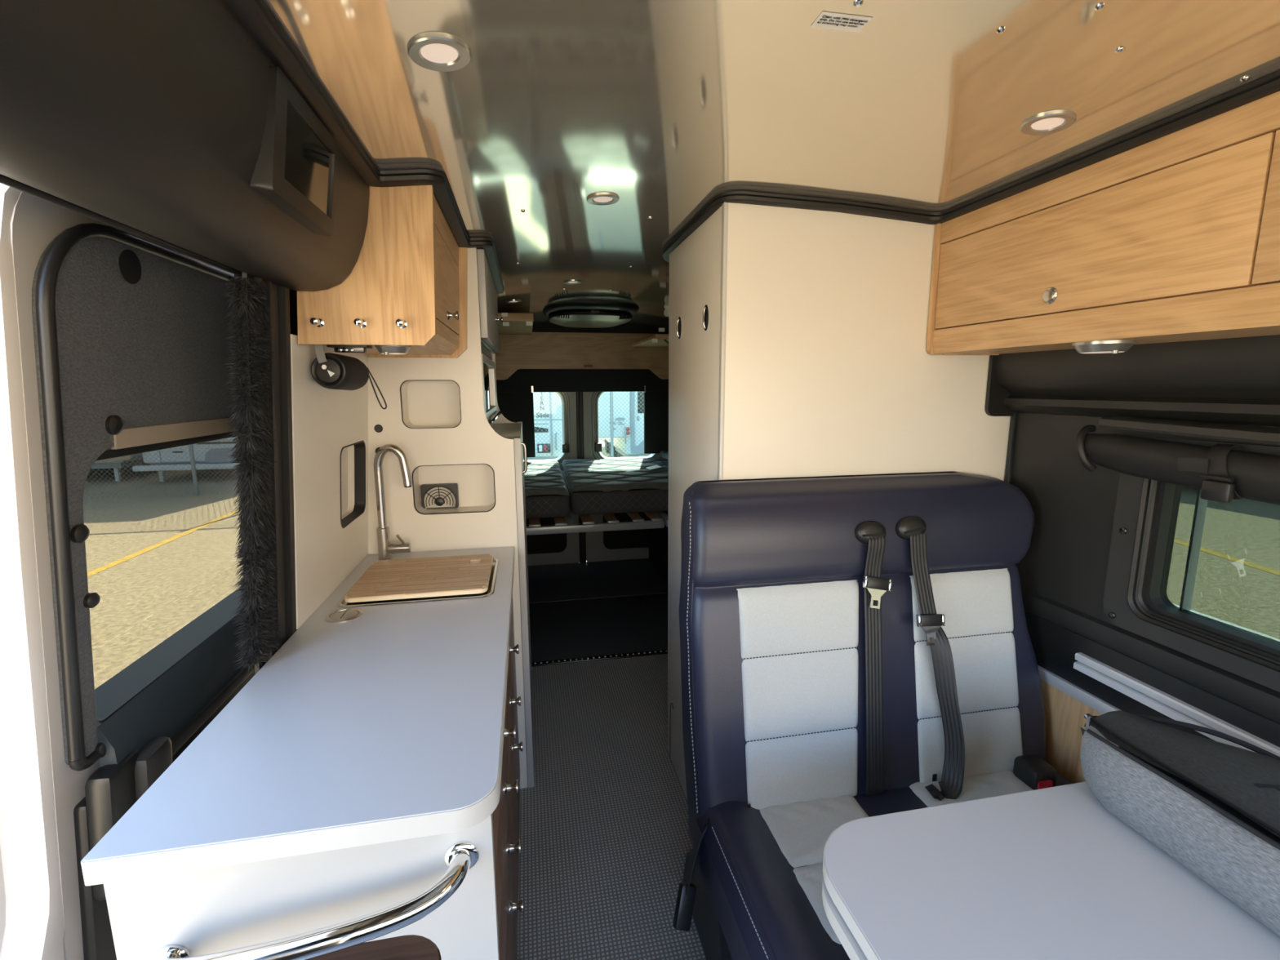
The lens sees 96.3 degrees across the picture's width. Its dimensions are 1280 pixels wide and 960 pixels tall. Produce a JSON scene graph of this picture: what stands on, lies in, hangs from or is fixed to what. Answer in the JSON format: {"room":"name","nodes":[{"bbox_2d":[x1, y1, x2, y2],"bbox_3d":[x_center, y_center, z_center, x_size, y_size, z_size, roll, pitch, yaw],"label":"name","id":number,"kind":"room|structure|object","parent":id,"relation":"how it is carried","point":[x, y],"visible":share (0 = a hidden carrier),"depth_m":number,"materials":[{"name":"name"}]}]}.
{"room":"vehicle interior","nodes":[
{"label":"vehicle interior","id":0,"kind":"room"},
{"bbox_2d":[234,274,297,630],"bbox_3d":[-1.161,0.060,2.917,0.030,2.150,3.240,-2,9,-11],"label":"wall","id":1,"kind":"structure","parent":0,"point":[293,294],"depth_m":1.46,"materials":[{"name":"black"}]},
{"bbox_2d":[241,271,296,675],"bbox_3d":[-0.763,0.263,1.201,0.147,1.600,0.138,-2,9,-11],"label":"door frame trim","id":2,"kind":"structure","parent":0,"point":[279,306],"depth_m":1.19,"materials":[{"name":"black plastic"}]},
{"bbox_2d":[220,276,282,671],"bbox_3d":[-0.725,0.002,1.073,0.110,0.724,0.105,-2,9,-11],"label":"strip","id":3,"kind":"object","parent":2,"relation":"attached to","point":[249,320],"visible":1,"depth_m":1.05,"materials":[{"name":"black fur"}]},
{"bbox_2d":[517,558,706,959],"bbox_3d":[0.126,1.193,1.831,2.100,0.073,6.120,-2,9,-11],"label":"floor","id":4,"kind":"structure","parent":0,"point":[605,837],"depth_m":2.12,"materials":[{"name":"rubber"}]},
{"bbox_2d":[103,597,524,959],"bbox_3d":[-0.527,0.796,1.390,0.480,0.884,1.214,-2,9,-11],"label":"base cabinet","id":5,"kind":"object","parent":4,"relation":"on","point":[216,909],"visible":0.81,"depth_m":0.75,"materials":[{"name":"white laminate"}]},
{"bbox_2d":[80,546,515,885],"bbox_3d":[-0.534,0.346,1.304,0.466,0.032,1.244,-2,9,-11],"label":"countertop","id":6,"kind":"structure","parent":5,"relation":"on","point":[386,723],"depth_m":0.86,"materials":[{"name":"grey laminate"}]},
{"bbox_2d":[290,334,368,629],"bbox_3d":[-0.823,-0.030,1.521,0.090,0.644,0.595,-2,9,-11],"label":"panel","id":7,"kind":"object","parent":6,"relation":"on","point":[330,427],"visible":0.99,"depth_m":1.43,"materials":[{"name":"beige plastic"}]},
{"bbox_2d":[324,608,362,622],"bbox_3d":[-0.702,0.320,1.359,0.080,0.004,0.080,-2,9,-11],"label":"socket","id":8,"kind":"object","parent":6,"relation":"on","point":[348,614],"visible":1,"depth_m":1.35,"materials":[{"name":"silver metal"}]},
{"bbox_2d":[373,444,412,559],"bbox_3d":[-0.765,0.069,1.783,0.121,0.364,0.042,-1,9,-5],"label":"kitchen faucet","id":9,"kind":"object","parent":6,"relation":"on","point":[385,548],"visible":0.99,"depth_m":1.77,"materials":[{"name":"silver metal"}]},
{"bbox_2d":[376,525,392,559],"bbox_3d":[-0.803,0.198,1.800,0.042,0.103,0.042,-2,9,-11],"label":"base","id":10,"kind":"object","parent":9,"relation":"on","point":[384,546],"depth_m":1.79,"materials":[{"name":"silver metal"}]},
{"bbox_2d":[337,557,498,607],"bbox_3d":[-0.598,0.350,1.622,0.380,0.146,0.350,-2,9,-11],"label":"sink","id":11,"kind":"object","parent":6,"relation":"in","point":[341,603],"visible":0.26,"depth_m":1.57,"materials":[{"name":"silver metal"}]},
{"bbox_2d":[344,554,493,602],"bbox_3d":[-0.599,0.268,1.609,0.348,0.013,0.320,-2,9,-11],"label":"cutting board","id":12,"kind":"object","parent":11,"relation":"on","point":[435,576],"visible":1,"depth_m":1.56,"materials":[{"name":"beige wood"}]},
{"bbox_2d":[151,840,479,959],"bbox_3d":[-0.405,0.562,0.703,0.399,0.128,0.092,-2,9,-11],"label":"grab bar","id":13,"kind":"object","parent":5,"relation":"attached to","point":[460,857],"visible":1,"depth_m":0.68,"materials":[{"name":"silver metal"}]},
{"bbox_2d":[367,247,533,788],"bbox_3d":[-0.676,0.201,1.958,0.555,1.877,0.129,-2,9,-11],"label":"wall","id":14,"kind":"structure","parent":4,"relation":"on","point":[434,412],"depth_m":1.89,"materials":[{"name":"beige laminate"}]},
{"bbox_2d":[224,0,504,293],"bbox_3d":[-0.464,-0.614,1.080,0.174,0.049,3.268,-1,9,-6],"label":"trim","id":15,"kind":"structure","parent":14,"relation":"attached to","point":[255,15],"depth_m":0.93,"materials":[{"name":"black plastic"}]},
{"bbox_2d":[420,483,458,509],"bbox_3d":[-0.685,0.056,1.962,0.120,0.084,0.027,-2,9,-11],"label":"fan","id":16,"kind":"object","parent":14,"relation":"in","point":[453,487],"visible":0.99,"depth_m":1.95,"materials":[{"name":"grey metal"}]},
{"bbox_2d":[490,354,531,670],"bbox_3d":[-0.840,0.068,2.776,0.555,1.877,0.020,-2,9,-11],"label":"wall","id":17,"kind":"structure","parent":4,"relation":"on","point":[501,419],"depth_m":2.75,"materials":[{"name":"beige laminate"}]},
{"bbox_2d":[490,422,532,750],"bbox_3d":[-0.745,0.426,2.441,0.558,1.278,0.758,-2,9,-11],"label":"pantry cabinet","id":18,"kind":"object","parent":4,"relation":"on","point":[506,429],"visible":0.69,"depth_m":2.36,"materials":[{"name":"grey laminate"}]},
{"bbox_2d":[480,344,502,424],"bbox_3d":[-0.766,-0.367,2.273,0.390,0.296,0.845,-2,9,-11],"label":"microwave","id":19,"kind":"object","parent":18,"relation":"on","point":[488,365],"visible":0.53,"depth_m":2.24,"materials":[{"name":"grey glass"}]},
{"bbox_2d":[648,511,668,585],"bbox_3d":[0.411,0.470,4.218,0.440,0.594,1.260,-2,9,-11],"label":"wall","id":20,"kind":"structure","parent":4,"relation":"on","point":[658,537],"depth_m":4.40,"materials":[{"name":"black"}]},
{"bbox_2d":[667,202,1010,799],"bbox_3d":[0.600,0.178,1.964,0.911,1.908,0.584,-2,9,-11],"label":"wardrobe","id":21,"kind":"object","parent":4,"relation":"on","point":[797,337],"visible":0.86,"depth_m":1.58,"materials":[{"name":"beige laminate"}]},
{"bbox_2d":[672,471,1072,959],"bbox_3d":[0.631,0.626,1.331,1.104,1.169,0.791,-2,9,-11],"label":"seat","id":22,"kind":"object","parent":4,"relation":"on","point":[852,647],"visible":0.8,"depth_m":1.45,"materials":[{"name":"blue leather"}]},
{"bbox_2d":[695,771,1072,959],"bbox_3d":[0.679,0.879,1.246,1.000,0.173,0.528,-2,9,-11],"label":"seat cushion","id":23,"kind":"object","parent":22,"relation":"on","point":[760,855],"depth_m":1.29,"materials":[{"name":"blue leather"}]},
{"bbox_2d":[822,781,1279,959],"bbox_3d":[0.824,0.989,0.680,0.980,0.720,0.885,-2,9,-11],"label":"folding table","id":24,"kind":"object","parent":4,"relation":"on","point":[1046,873],"visible":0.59,"depth_m":0.84,"materials":[{"name":"grey laminate"}]},
{"bbox_2d":[1080,710,1279,937],"bbox_3d":[1.003,0.559,0.674,0.325,0.126,0.971,-2,9,-11],"label":"cushion","id":25,"kind":"object","parent":24,"relation":"on","point":[1212,806],"visible":1,"depth_m":0.90,"materials":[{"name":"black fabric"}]},
{"bbox_3d":[-1.032,0.551,3.761,0.510,0.594,1.610,-2,9,-11],"label":"wall","id":26,"kind":"structure","parent":4,"relation":"on","visible":0},
{"bbox_2d":[526,511,668,535],"bbox_3d":[-0.307,0.177,3.975,1.900,0.060,1.238,-2,9,-11],"label":"frame","id":27,"kind":"object","parent":26,"relation":"on","point":[659,519],"visible":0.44,"depth_m":3.40,"materials":[{"name":"silver metal"}]},
{"bbox_2d":[524,460,570,518],"bbox_3d":[-0.900,0.049,3.897,0.774,0.217,1.078,-2,9,-11],"label":"mattress","id":28,"kind":"object","parent":27,"relation":"on","point":[547,495],"visible":0.34,"depth_m":3.46,"materials":[{"name":"grey fabric"}]},
{"bbox_2d":[560,457,668,515],"bbox_3d":[-0.142,0.015,4.059,0.775,0.224,1.048,-2,9,-11],"label":"mattress","id":29,"kind":"object","parent":27,"relation":"on","point":[610,485],"visible":0.9,"depth_m":3.60,"materials":[{"name":"grey fabric"}]},
{"bbox_2d":[646,464,661,469],"bbox_3d":[0.095,-0.091,4.073,0.155,0.010,0.094,-9,12,-41],"label":"label","id":30,"kind":"object","parent":29,"relation":"on","point":[656,466],"visible":1,"depth_m":4.07,"materials":[{"name":"white paper"}]},
{"bbox_2d":[658,450,668,466],"bbox_3d":[0.429,-0.031,4.171,0.384,0.273,1.038,-2,9,-11],"label":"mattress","id":31,"kind":"object","parent":27,"relation":"on","point":[664,454],"visible":0.04,"depth_m":4.50,"materials":[{"name":"grey fabric"}]},
{"bbox_2d":[263,0,1279,325],"bbox_3d":[-0.016,-0.784,1.981,1.780,0.091,5.190,-2,9,-11],"label":"ceiling","id":32,"kind":"structure","parent":0,"point":[665,108],"depth_m":0.94,"materials":[{"name":"beige"}]},
{"bbox_2d":[297,185,467,357],"bbox_3d":[-0.625,-0.493,1.476,0.308,0.342,0.612,-2,9,-11],"label":"upper cabinet","id":33,"kind":"object","parent":32,"relation":"attached to","point":[407,283],"depth_m":1.23,"materials":[{"name":"brown wood"}]},
{"bbox_2d":[311,344,386,409],"bbox_3d":[-0.702,-0.241,1.355,0.111,0.154,0.169,2,9,11],"label":"speaker","id":34,"kind":"object","parent":33,"relation":"hanging from","point":[329,371],"visible":0.99,"depth_m":1.28},
{"bbox_2d":[374,345,411,355],"bbox_3d":[-0.588,-0.309,1.366,0.080,0.025,0.080,-2,9,-11],"label":"lamp","id":35,"kind":"object","parent":33,"relation":"attached to","point":[384,349],"visible":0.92,"depth_m":1.34,"materials":[{"name":"silver metal"}]},
{"bbox_2d":[407,34,471,71],"bbox_3d":[-0.275,-0.585,0.787,0.083,0.013,0.083,-2,9,-11],"label":"recessed light","id":36,"kind":"object","parent":32,"relation":"in","point":[435,52],"visible":1,"depth_m":0.78,"materials":[{"name":"silver metal"}]},
{"bbox_2d":[420,43,457,63],"bbox_3d":[-0.275,-0.586,0.787,0.049,0.006,0.050,-1,9,-6],"label":"diffuser","id":37,"kind":"object","parent":36,"relation":"attached to","point":[430,53],"depth_m":0.79,"materials":[{"name":"beige plastic"}]},
{"bbox_2d":[476,248,502,354],"bbox_3d":[-0.732,-0.653,2.217,0.376,0.276,0.876,-2,9,-11],"label":"upper cabinet","id":38,"kind":"object","parent":32,"relation":"attached to","point":[487,294],"visible":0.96,"depth_m":1.93,"materials":[{"name":"grey laminate"}]},
{"bbox_2d":[506,300,521,303],"bbox_3d":[-0.686,-0.969,3.113,0.083,0.012,0.083,-2,9,-11],"label":"recessed light","id":39,"kind":"object","parent":32,"relation":"in","point":[508,301],"visible":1,"depth_m":3.12,"materials":[{"name":"silver metal"}]},
{"bbox_2d":[497,312,533,334],"bbox_3d":[-0.970,-0.970,3.655,0.560,0.073,1.000,-2,9,-11],"label":"cabinet","id":40,"kind":"object","parent":32,"relation":"attached to","point":[513,323],"visible":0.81,"depth_m":3.41,"materials":[{"name":"brown wood"}]},
{"bbox_2d":[501,312,507,316],"bbox_3d":[-0.755,-0.922,3.200,0.035,0.022,0.020,-2,9,-11],"label":"lamp","id":41,"kind":"object","parent":40,"relation":"on","point":[503,314],"depth_m":3.19,"materials":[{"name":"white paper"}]},
{"bbox_2d":[502,321,509,326],"bbox_3d":[-0.750,-0.873,3.209,0.035,0.022,0.020,-2,9,-11],"label":"lamp","id":42,"kind":"object","parent":40,"relation":"attached to","point":[504,323],"depth_m":3.20,"materials":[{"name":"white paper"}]},
{"bbox_2d":[525,321,532,325],"bbox_3d":[-0.624,-0.882,3.232,0.035,0.022,0.020,-2,9,-11],"label":"lamp","id":43,"kind":"object","parent":40,"relation":"attached to","point":[528,323],"depth_m":3.22,"materials":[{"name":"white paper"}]},
{"bbox_2d":[564,280,582,284],"bbox_3d":[-0.308,-0.908,2.631,0.083,0.009,0.083,-2,9,-11],"label":"recessed light","id":44,"kind":"object","parent":32,"relation":"in","point":[570,282],"visible":1,"depth_m":2.63,"materials":[{"name":"silver metal"}]},
{"bbox_2d":[494,321,668,379],"bbox_3d":[-0.435,-0.988,4.311,2.020,0.460,0.032,-2,9,-11],"label":"cabinet","id":45,"kind":"object","parent":32,"relation":"attached to","point":[549,345],"visible":0.56,"depth_m":4.30,"materials":[{"name":"brown wood"}]},
{"bbox_2d":[496,368,668,457],"bbox_3d":[-0.452,-0.632,4.461,1.980,0.890,0.057,-2,9,-11],"label":"window frame","id":46,"kind":"structure","parent":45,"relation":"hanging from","point":[515,402],"depth_m":4.43,"materials":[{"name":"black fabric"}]},
{"bbox_2d":[542,302,639,328],"bbox_3d":[-0.317,-1.048,3.639,0.600,0.115,0.720,-2,9,-11],"label":"air conditioner","id":47,"kind":"object","parent":32,"relation":"attached to","point":[568,314],"visible":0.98,"depth_m":3.41,"materials":[{"name":"black plastic"}]},
{"bbox_2d":[586,193,619,205],"bbox_3d":[-0.095,-0.717,1.464,0.083,0.009,0.083,-2,9,-11],"label":"recessed light","id":48,"kind":"object","parent":32,"relation":"in","point":[602,199],"visible":1,"depth_m":1.46,"materials":[{"name":"silver metal"}]},
{"bbox_2d":[593,196,612,202],"bbox_3d":[-0.095,-0.718,1.464,0.050,0.004,0.050,-3,10,-16],"label":"diffuser","id":49,"kind":"object","parent":48,"relation":"attached to","point":[596,199],"depth_m":1.47,"materials":[{"name":"beige plastic"}]},
{"bbox_2d":[663,305,668,316],"bbox_3d":[0.171,-1.023,3.431,0.056,0.085,0.055,-2,9,-11],"label":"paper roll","id":50,"kind":"object","parent":32,"relation":"attached to","point":[666,310],"visible":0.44,"depth_m":3.41,"materials":[{"name":"white paper"}]},
{"bbox_2d":[810,11,872,32],"bbox_3d":[0.269,-0.610,0.765,0.073,0.002,0.032,-2,9,-11],"label":"sticker","id":51,"kind":"object","parent":32,"relation":"attached to","point":[829,20],"visible":1,"depth_m":0.76,"materials":[{"name":"white paper"}]},
{"bbox_2d":[1020,111,1075,135],"bbox_3d":[0.735,-0.642,1.034,0.083,0.011,0.083,-2,9,-11],"label":"recessed light","id":52,"kind":"object","parent":32,"relation":"in","point":[1051,122],"visible":1,"depth_m":1.03,"materials":[{"name":"silver metal"}]},
{"bbox_2d":[1031,117,1064,129],"bbox_3d":[0.735,-0.643,1.034,0.050,0.005,0.050,-1,9,-6],"label":"diffuser","id":53,"kind":"object","parent":52,"relation":"attached to","point":[1039,123],"depth_m":1.03,"materials":[{"name":"beige plastic"}]},
{"bbox_2d":[984,334,1279,783],"bbox_3d":[0.952,0.116,2.513,0.182,2.150,4.860,-2,9,-11],"label":"wall","id":54,"kind":"structure","parent":0,"point":[1048,397],"depth_m":1.46,"materials":[{"name":"black plastic"}]},
{"bbox_2d":[631,328,668,346],"bbox_3d":[0.299,-0.939,3.992,0.625,0.144,0.850,-2,9,-11],"label":"shelf","id":55,"kind":"object","parent":54,"relation":"attached to","point":[656,340],"visible":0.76,"depth_m":3.86,"materials":[{"name":"brown wood"}]},
{"bbox_2d":[651,338,657,342],"bbox_3d":[0.090,-0.859,3.534,0.035,0.022,0.020,-2,9,-11],"label":"lamp","id":56,"kind":"object","parent":55,"relation":"attached to","point":[653,340],"depth_m":3.53,"materials":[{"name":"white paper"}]},
{"bbox_2d":[658,328,664,332],"bbox_3d":[0.134,-0.924,3.532,0.035,0.022,0.020,-2,9,-11],"label":"lamp","id":57,"kind":"object","parent":55,"relation":"attached to","point":[660,330],"depth_m":3.52,"materials":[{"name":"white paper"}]},
{"bbox_2d":[661,69,1279,262],"bbox_3d":[0.641,-0.627,1.018,0.714,0.062,2.720,-2,9,-11],"label":"trim","id":58,"kind":"structure","parent":54,"relation":"attached to","point":[1267,85],"depth_m":1.31,"materials":[{"name":"black plastic"}]},
{"bbox_2d":[925,91,1279,355],"bbox_3d":[1.155,-0.389,0.691,0.342,0.367,1.912,-2,9,-11],"label":"upper cabinet","id":59,"kind":"object","parent":54,"relation":"attached to","point":[1175,237],"visible":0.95,"depth_m":1.07,"materials":[{"name":"brown wood"}]},
{"bbox_2d":[1071,340,1136,353],"bbox_3d":[0.965,-0.275,1.197,0.105,0.025,0.105,-2,9,-11],"label":"lamp","id":60,"kind":"object","parent":59,"relation":"attached to","point":[1101,346],"visible":1,"depth_m":1.16,"materials":[{"name":"silver metal"}]},
{"bbox_2d":[1073,652,1279,756],"bbox_3d":[1.270,0.572,0.895,0.019,0.042,1.260,-2,9,-11],"label":"wall rail","id":61,"kind":"object","parent":54,"relation":"attached to","point":[1160,701],"visible":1,"depth_m":1.29,"materials":[{"name":"silver metal"}]},
{"bbox_2d":[1102,435,1279,692],"bbox_3d":[1.314,0.209,0.877,0.102,0.468,1.122,-2,9,-11],"label":"window","id":62,"kind":"structure","parent":54,"relation":"in","point":[1193,575],"depth_m":1.26,"materials":[{"name":"grey plastic"}]},
{"bbox_2d":[1075,416,1279,505],"bbox_3d":[1.198,-0.005,0.955,0.101,0.158,0.993,-2,9,-11],"label":"rolled shade","id":63,"kind":"object","parent":62,"relation":"attached to","point":[1224,474],"visible":1,"depth_m":1.18,"materials":[{"name":"fabric"},{"name":"plastic"}]},
{"bbox_3d":[-0.471,-0.234,4.691,2.120,2.150,0.060,-2,9,-11],"label":"wall","id":64,"kind":"structure","parent":0,"visible":0},
{"bbox_2d":[525,391,579,565],"bbox_3d":[-0.936,-0.210,4.529,0.905,1.860,0.100,-2,9,-11],"label":"door","id":65,"kind":"structure","parent":64,"relation":"in","point":[562,548],"depth_m":4.68,"materials":[{"name":"grey paint"}]},
{"bbox_2d":[575,391,586,563],"bbox_3d":[-0.482,-0.200,4.640,0.054,1.900,0.085,-2,9,-11],"label":"door frame","id":66,"kind":"structure","parent":64,"relation":"attached to","point":[578,421],"depth_m":4.58,"materials":[{"name":"black metal"}]},
{"bbox_2d":[582,391,666,562],"bbox_3d":[-0.007,-0.244,4.710,0.920,1.860,0.100,-2,9,-11],"label":"door","id":67,"kind":"structure","parent":64,"relation":"in","point":[624,544],"depth_m":4.77,"materials":[{"name":"grey paint"}]},
{"bbox_3d":[-0.658,-0.424,-0.051,0.040,0.240,2.190,-2,9,-11],"label":"wall","id":68,"kind":"structure","parent":0,"visible":0},
{"bbox_2d":[0,182,254,959],"bbox_3d":[-1.035,0.338,1.434,0.266,1.740,1.328,-2,9,-11],"label":"sliding door","id":69,"kind":"structure","parent":68,"relation":"in","point":[118,639],"depth_m":0.91,"materials":[{"name":"grey paint"}]},
{"bbox_2d":[0,0,369,291],"bbox_3d":[-0.532,-0.372,0.221,0.348,0.272,1.952,-2,9,-11],"label":"overhead cabinet","id":70,"kind":"object","parent":68,"relation":"attached to","point":[166,123],"visible":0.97,"depth_m":0.60,"materials":[{"name":"black plastic"}]},
{"label":"outside","id":71,"kind":"structure","parent":0,"visible":0},
{"bbox_2d":[599,438,624,457],"bbox_3d":[-1.929,0.595,10.038,120.000,0.200,140.000,-2,9,-11],"label":"ground","id":72,"kind":"structure","parent":71,"point":[601,441],"depth_m":18.15,"materials":[{"name":"concrete"}]},
{"bbox_2d":[523,391,562,460],"bbox_3d":[-4.487,-2.432,16.681,4.130,3.650,6.189,-2,9,-11],"label":"trailer","id":73,"kind":"object","parent":72,"relation":"on","point":[556,439],"visible":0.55,"depth_m":14.19,"materials":[{"name":"white metal"}]},
{"bbox_2d":[529,391,648,459],"bbox_3d":[-0.542,-1.204,12.791,12.104,2.452,0.090,-2,9,-11],"label":"fence","id":74,"kind":"object","parent":72,"relation":"on","point":[611,393],"visible":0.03,"depth_m":12.73,"materials":[{"name":"silver metal"}]},
{"bbox_2d":[598,391,650,457],"bbox_3d":[1.014,-2.622,17.686,5.480,3.650,6.317,-2,9,-11],"label":"trailer","id":75,"kind":"object","parent":72,"relation":"on","point":[631,399],"visible":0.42,"depth_m":14.48,"materials":[{"name":"white metal"}]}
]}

